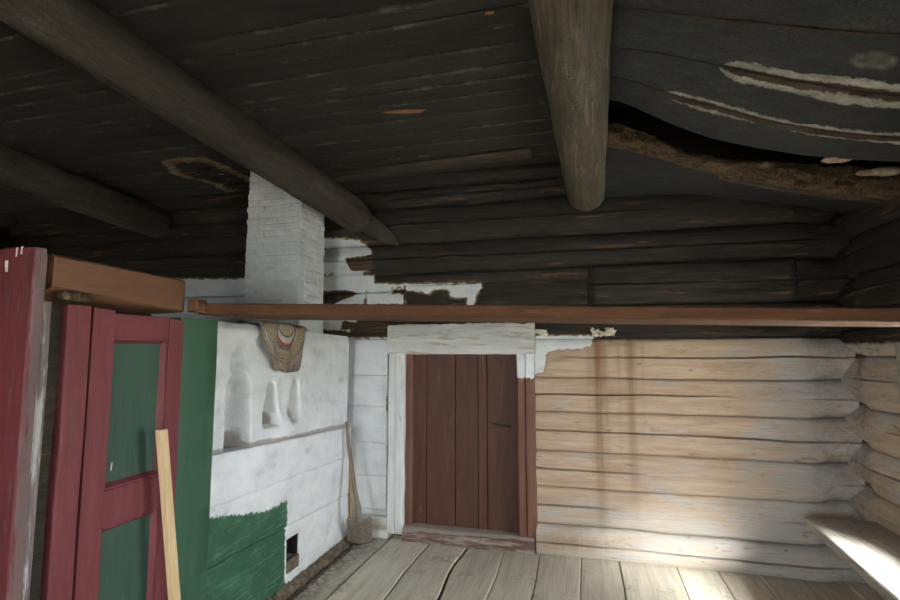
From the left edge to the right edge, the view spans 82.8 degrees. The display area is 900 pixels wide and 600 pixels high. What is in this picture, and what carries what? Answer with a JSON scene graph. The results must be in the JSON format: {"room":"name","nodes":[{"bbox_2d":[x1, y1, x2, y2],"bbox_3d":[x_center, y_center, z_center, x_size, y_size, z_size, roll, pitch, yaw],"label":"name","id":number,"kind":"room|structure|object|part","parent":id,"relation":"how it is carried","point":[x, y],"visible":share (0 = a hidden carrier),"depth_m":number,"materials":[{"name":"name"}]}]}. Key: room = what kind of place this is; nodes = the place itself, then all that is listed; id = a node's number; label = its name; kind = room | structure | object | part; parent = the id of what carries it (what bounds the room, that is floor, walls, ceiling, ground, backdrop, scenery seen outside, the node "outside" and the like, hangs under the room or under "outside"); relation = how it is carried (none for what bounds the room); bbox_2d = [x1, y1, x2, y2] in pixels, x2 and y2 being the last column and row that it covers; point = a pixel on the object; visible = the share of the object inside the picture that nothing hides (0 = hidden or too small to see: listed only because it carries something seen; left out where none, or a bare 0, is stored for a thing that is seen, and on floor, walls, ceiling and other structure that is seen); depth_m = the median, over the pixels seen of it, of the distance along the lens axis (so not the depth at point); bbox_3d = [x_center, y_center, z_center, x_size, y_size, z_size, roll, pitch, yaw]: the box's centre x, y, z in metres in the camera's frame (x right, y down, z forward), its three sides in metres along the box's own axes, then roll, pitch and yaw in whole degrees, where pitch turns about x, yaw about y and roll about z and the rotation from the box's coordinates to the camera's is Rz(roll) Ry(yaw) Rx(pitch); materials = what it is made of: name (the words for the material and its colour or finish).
{"room":"traditional dwelling","nodes":[
{"label":"traditional dwelling","id":0,"kind":"room"},
{"bbox_2d":[0,212,16,248],"bbox_3d":[-5.938,0.046,2.379,0.304,3.720,7.514,-1,-6,15],"label":"wall","id":1,"kind":"structure","parent":0,"point":[7,219],"depth_m":5.69,"materials":[{"name":"black wood"}]},
{"bbox_2d":[0,0,559,212],"bbox_3d":[-2.779,-1.349,1.514,6.324,0.069,6.701,-1,-6,15],"label":"ceiling","id":2,"kind":"structure","parent":0,"point":[320,76],"depth_m":2.89,"materials":[{"name":"black wood"}]},
{"bbox_2d":[0,145,170,237],"bbox_3d":[-3.525,-1.116,1.765,0.310,0.330,6.894,-1,-6,10],"label":"ceiling beam","id":3,"kind":"structure","parent":2,"relation":"attached to","point":[20,173],"depth_m":4.11,"materials":[{"name":"brown wood"}]},
{"bbox_2d":[0,0,399,245],"bbox_3d":[-1.853,-1.252,1.325,0.419,0.957,6.872,-2,-6,21],"label":"ceiling beam","id":4,"kind":"structure","parent":2,"relation":"attached to","point":[79,32],"depth_m":2.44,"materials":[{"name":"brown wood"}]},
{"bbox_2d":[382,109,425,113],"bbox_3d":[-0.283,-1.172,3.141,0.275,0.030,0.046,0,-6,2],"label":"ceiling splinter","id":5,"kind":"structure","parent":2,"relation":"attached to","point":[412,110],"depth_m":3.13,"materials":[{"name":"brown wood"}]},
{"bbox_2d":[328,148,531,180],"bbox_3d":[-0.195,-1.043,3.972,1.652,0.055,0.089,-2,-6,17],"label":"batten","id":6,"kind":"object","parent":2,"relation":"attached to","point":[519,154],"visible":1,"depth_m":3.92,"materials":[{"name":"black wood"}]},
{"bbox_2d":[485,11,493,14],"bbox_3d":[0.172,-1.262,2.223,0.039,0.030,0.016,-1,-6,5],"label":"ceiling splinter","id":7,"kind":"structure","parent":2,"relation":"attached to","point":[489,12],"depth_m":2.22,"materials":[{"name":"brown wood"}]},
{"bbox_2d":[528,0,612,210],"bbox_3d":[0.116,-1.269,0.802,0.348,0.493,6.831,-2,-6,16],"label":"ceiling beam","id":8,"kind":"structure","parent":2,"relation":"attached to","point":[573,37],"depth_m":2.40,"materials":[{"name":"brown wood"}]},
{"bbox_2d":[604,123,899,211],"bbox_3d":[1.831,-0.786,3.330,1.606,0.630,0.914,-1,-6,15],"label":"board","id":9,"kind":"object","parent":8,"relation":"attached to","point":[638,163],"depth_m":3.09,"materials":[{"name":"brown wood"}]},
{"bbox_3d":[2.324,-0.693,2.763,0.216,0.060,0.091,-1,-6,15],"label":"bracket fungus","id":10,"kind":"part","parent":9,"relation":"part of","materials":[{"name":"beige"}]},
{"bbox_2d":[609,76,899,162],"bbox_3d":[1.650,-0.949,2.632,1.618,0.585,0.310,-1,-6,15],"label":"board","id":11,"kind":"object","parent":8,"relation":"attached to","point":[710,121],"depth_m":2.61,"materials":[{"name":"wood"}]},
{"bbox_3d":[2.004,-0.728,2.633,0.150,0.030,0.086,-1,-6,15],"label":"bracket fungus","id":12,"kind":"part","parent":11,"relation":"part of","materials":[{"name":"beige plant"}]},
{"bbox_2d":[611,8,899,93],"bbox_3d":[1.506,-1.035,2.094,1.618,0.526,0.283,-1,-6,15],"label":"board","id":13,"kind":"object","parent":8,"relation":"attached to","point":[846,59],"visible":0.92,"depth_m":2.12,"materials":[{"name":"grey wood"}]},
{"bbox_2d":[611,47,899,136],"bbox_3d":[1.576,-0.979,2.355,1.618,0.576,0.265,-1,-6,15],"label":"board","id":14,"kind":"object","parent":8,"relation":"attached to","point":[776,99],"visible":0.9,"depth_m":2.37,"materials":[{"name":"grey wood"}]},
{"bbox_2d":[613,0,899,32],"bbox_3d":[1.419,-1.126,1.770,1.618,0.442,0.394,-1,-6,15],"label":"board","id":15,"kind":"object","parent":8,"relation":"attached to","point":[883,16],"visible":0.98,"depth_m":1.94,"materials":[{"name":"grey wood"}]},
{"bbox_2d":[3,107,865,582],"bbox_3d":[-0.992,0.278,4.737,8.810,3.720,0.463,-1,-6,15],"label":"wall","id":16,"kind":"structure","parent":0,"point":[702,447],"depth_m":3.92,"materials":[{"name":"brown wood"}]},
{"bbox_2d":[355,514,391,537],"bbox_3d":[-0.653,1.915,4.328,0.309,0.185,0.103,-1,-6,15],"label":"baseboard","id":17,"kind":"structure","parent":16,"relation":"attached to","point":[379,523],"depth_m":4.26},
{"bbox_2d":[387,323,537,554],"bbox_3d":[0.126,1.055,4.378,1.489,1.866,0.536,-1,-6,15],"label":"door","id":18,"kind":"structure","parent":16,"relation":"in","point":[461,464],"depth_m":4.22,"materials":[{"name":"brown paint"}]},
{"bbox_3d":[-0.437,1.188,4.370,0.154,1.513,0.167,-1,-6,15],"label":"casing","id":19,"kind":"part","parent":18,"relation":"part of","materials":[{"name":"white wood"}]},
{"bbox_3d":[0.417,1.021,4.151,0.158,0.033,0.029,-1,-6,15],"label":"handle","id":20,"kind":"part","parent":18,"relation":"part of","materials":[{"name":"metal"}]},
{"bbox_3d":[0.622,1.137,4.095,0.147,1.488,0.167,-1,-6,15],"label":"casing","id":21,"kind":"part","parent":18,"relation":"part of","materials":[{"name":"brown paint"}]},
{"bbox_2d":[534,329,547,336],"bbox_3d":[0.718,0.263,4.068,0.126,0.064,0.045,-1,-6,15],"label":"peeling plaster","id":22,"kind":"object","parent":16,"relation":"attached to","point":[541,332],"visible":1,"depth_m":4.07,"materials":[{"name":"paint"}]},
{"bbox_2d":[590,327,615,336],"bbox_3d":[1.188,0.249,3.946,0.199,0.078,0.061,-1,-6,15],"label":"peeling paint","id":23,"kind":"object","parent":16,"relation":"attached to","point":[609,331],"visible":1,"depth_m":3.94,"materials":[{"name":"beige paint"}]},
{"bbox_2d":[268,535,879,599],"bbox_3d":[-1.914,1.751,1.114,8.171,0.180,7.080,-1,-6,15],"label":"floor","id":24,"kind":"structure","parent":0,"point":[391,568],"depth_m":3.44,"materials":[{"name":"grey wood"}]},
{"bbox_2d":[0,246,46,599],"bbox_3d":[-1.781,0.777,1.808,0.685,1.931,0.051,-1,-6,15],"label":"board","id":25,"kind":"object","parent":24,"relation":"on","point":[22,270],"visible":1,"depth_m":1.76,"materials":[{"name":"red paint"}]},
{"bbox_2d":[21,301,51,599],"bbox_3d":[-1.508,0.872,1.775,0.121,1.736,0.037,-1,-6,15],"label":"post","id":26,"kind":"object","parent":24,"relation":"on","point":[45,329],"visible":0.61,"depth_m":1.79,"materials":[{"name":"white wood"}]},
{"bbox_2d":[29,305,61,599],"bbox_3d":[-1.514,0.880,1.827,0.106,1.730,0.056,-1,-6,15],"label":"board","id":27,"kind":"object","parent":24,"relation":"on","point":[55,322],"visible":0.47,"depth_m":1.85,"materials":[{"name":"brown wood"}]},
{"bbox_2d":[40,304,91,599],"bbox_3d":[-1.476,0.885,1.899,0.119,1.734,0.094,-1,-6,15],"label":"door frame","id":28,"kind":"structure","parent":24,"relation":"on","point":[70,403],"depth_m":1.90,"materials":[{"name":"paint"}]},
{"bbox_2d":[44,254,184,313],"bbox_3d":[-1.452,-0.051,2.180,0.206,0.174,0.634,-1,-6,15],"label":"beam","id":29,"kind":"structure","parent":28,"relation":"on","point":[71,281],"depth_m":2.09,"materials":[{"name":"paint"}]},
{"bbox_2d":[72,307,183,599],"bbox_3d":[-1.372,0.888,2.175,0.043,1.681,0.472,-1,-6,15],"label":"door","id":30,"kind":"structure","parent":28,"relation":"attached to","point":[133,390],"depth_m":2.17,"materials":[{"name":"paint"}]},
{"bbox_3d":[-1.381,1.240,2.148,0.016,0.655,0.285,-1,-6,15],"label":"door panel","id":31,"kind":"part","parent":30,"relation":"part of","materials":[{"name":"green paint"}]},
{"bbox_3d":[-1.373,1.239,2.145,0.037,0.630,0.290,-1,-6,15],"label":"panel moulding","id":32,"kind":"part","parent":30,"relation":"part of","materials":[{"name":"paint"}]},
{"bbox_3d":[-1.372,0.854,2.182,0.042,0.145,0.290,-1,-6,15],"label":"door rail","id":33,"kind":"part","parent":30,"relation":"part of","materials":[{"name":"paint"}]},
{"bbox_3d":[-1.381,0.475,2.223,0.016,0.641,0.285,-1,-6,15],"label":"door panel","id":34,"kind":"part","parent":30,"relation":"part of","materials":[{"name":"green paint"}]},
{"bbox_3d":[-1.373,0.475,2.220,0.037,0.616,0.290,-1,-6,15],"label":"panel moulding","id":35,"kind":"part","parent":30,"relation":"part of","materials":[{"name":"paint"}]},
{"bbox_3d":[-1.372,0.119,2.255,0.042,0.099,0.290,-1,-6,15],"label":"door rail","id":36,"kind":"part","parent":30,"relation":"part of","materials":[{"name":"paint"}]},
{"bbox_2d":[155,429,180,599],"bbox_3d":[-1.224,1.174,2.245,0.044,1.201,0.193,-5,-8,44],"label":"batten","id":37,"kind":"object","parent":24,"relation":"on","point":[162,441],"visible":1,"depth_m":2.23,"materials":[{"name":"beige wood"}]},
{"bbox_2d":[170,317,350,599],"bbox_3d":[-2.139,1.070,3.662,2.260,1.734,2.024,-1,-6,15],"label":"stove","id":38,"kind":"object","parent":24,"relation":"on","point":[261,491],"visible":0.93,"depth_m":3.06,"materials":[{"name":"paint"}]},
{"bbox_2d":[238,320,306,372],"bbox_3d":[-1.144,0.310,3.337,0.184,0.334,0.520,-1,-6,15],"label":"rag rug","id":39,"kind":"object","parent":38,"relation":"hanging from","point":[284,342],"visible":1,"depth_m":3.29,"materials":[{"name":"multicoloured fabric"}]},
{"bbox_2d":[242,171,324,333],"bbox_3d":[-1.341,-0.381,4.176,0.521,1.358,0.404,-1,-6,15],"label":"brick chimney","id":40,"kind":"object","parent":38,"relation":"on","point":[285,251],"visible":0.7,"depth_m":4.01,"materials":[{"name":"white brick"}]},
{"bbox_2d":[265,537,349,599],"bbox_3d":[-1.057,1.885,3.250,0.077,0.110,1.868,-1,-6,15],"label":"strip","id":41,"kind":"object","parent":24,"relation":"on","point":[301,580],"visible":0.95,"depth_m":3.57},
{"bbox_2d":[348,464,352,517],"bbox_3d":[-0.831,1.664,4.244,0.032,0.621,0.123,5,-7,-42],"label":"wooden stick","id":42,"kind":"object","parent":24,"relation":"on","point":[350,487],"visible":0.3,"depth_m":4.24,"materials":[{"name":"brown wood"}]},
{"bbox_2d":[345,421,372,544],"bbox_3d":[-0.729,1.468,4.054,0.232,0.986,0.230,1,-6,-7],"label":"shovel","id":43,"kind":"object","parent":24,"relation":"on","point":[359,530],"visible":1,"depth_m":4.02,"materials":[{"name":"brown wood"}]},
{"bbox_3d":[-0.761,1.337,4.043,0.191,0.727,0.053,-4,-7,37],"label":"handle","id":44,"kind":"part","parent":43,"relation":"part of","materials":[{"name":"brown wood"}]},
{"bbox_2d":[355,502,361,527],"bbox_3d":[-0.710,1.674,3.956,0.049,0.196,0.076,2,-6,-21],"label":"socket","id":45,"kind":"object","parent":43,"relation":"attached to","point":[358,521],"depth_m":3.95,"materials":[{"name":"wood"}]},
{"bbox_3d":[-0.717,1.821,4.021,0.208,0.278,0.231,1,-6,-7],"label":"blade","id":46,"kind":"part","parent":43,"relation":"part of","materials":[{"name":"grey metal"}]},
{"bbox_2d":[804,517,899,599],"bbox_3d":[1.722,1.384,0.658,0.551,0.486,5.382,-1,-6,15],"label":"bench","id":47,"kind":"object","parent":24,"relation":"on","point":[869,548],"visible":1,"depth_m":2.78,"materials":[{"name":"grey wood"}]},
{"bbox_2d":[609,100,632,109],"bbox_3d":[-1.934,-1.880,1.476,8.500,0.062,7.452,-1,-6,15],"label":"ceiling","id":48,"kind":"structure","parent":0,"point":[613,104],"depth_m":4.16,"materials":[{"name":"black wood"}]},
{"bbox_2d":[830,160,899,599],"bbox_3d":[2.025,-0.158,0.291,0.304,3.720,7.514,-1,-6,15],"label":"wall","id":49,"kind":"structure","parent":0,"point":[871,257],"depth_m":3.19,"materials":[{"name":"brown wood"}]},
{"bbox_2d":[187,299,899,326],"bbox_3d":[0.543,0.058,2.260,3.632,0.164,0.521,-1,-6,15],"label":"beam","id":50,"kind":"structure","parent":49,"relation":"attached to","point":[638,315],"depth_m":2.14,"materials":[{"name":"brown paint"}]},
{"bbox_2d":[895,342,899,397],"bbox_3d":[2.474,0.646,2.207,0.273,0.972,1.228,-1,-6,15],"label":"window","id":51,"kind":"structure","parent":49,"relation":"in","point":[897,344],"depth_m":2.84,"materials":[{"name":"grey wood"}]}
]}

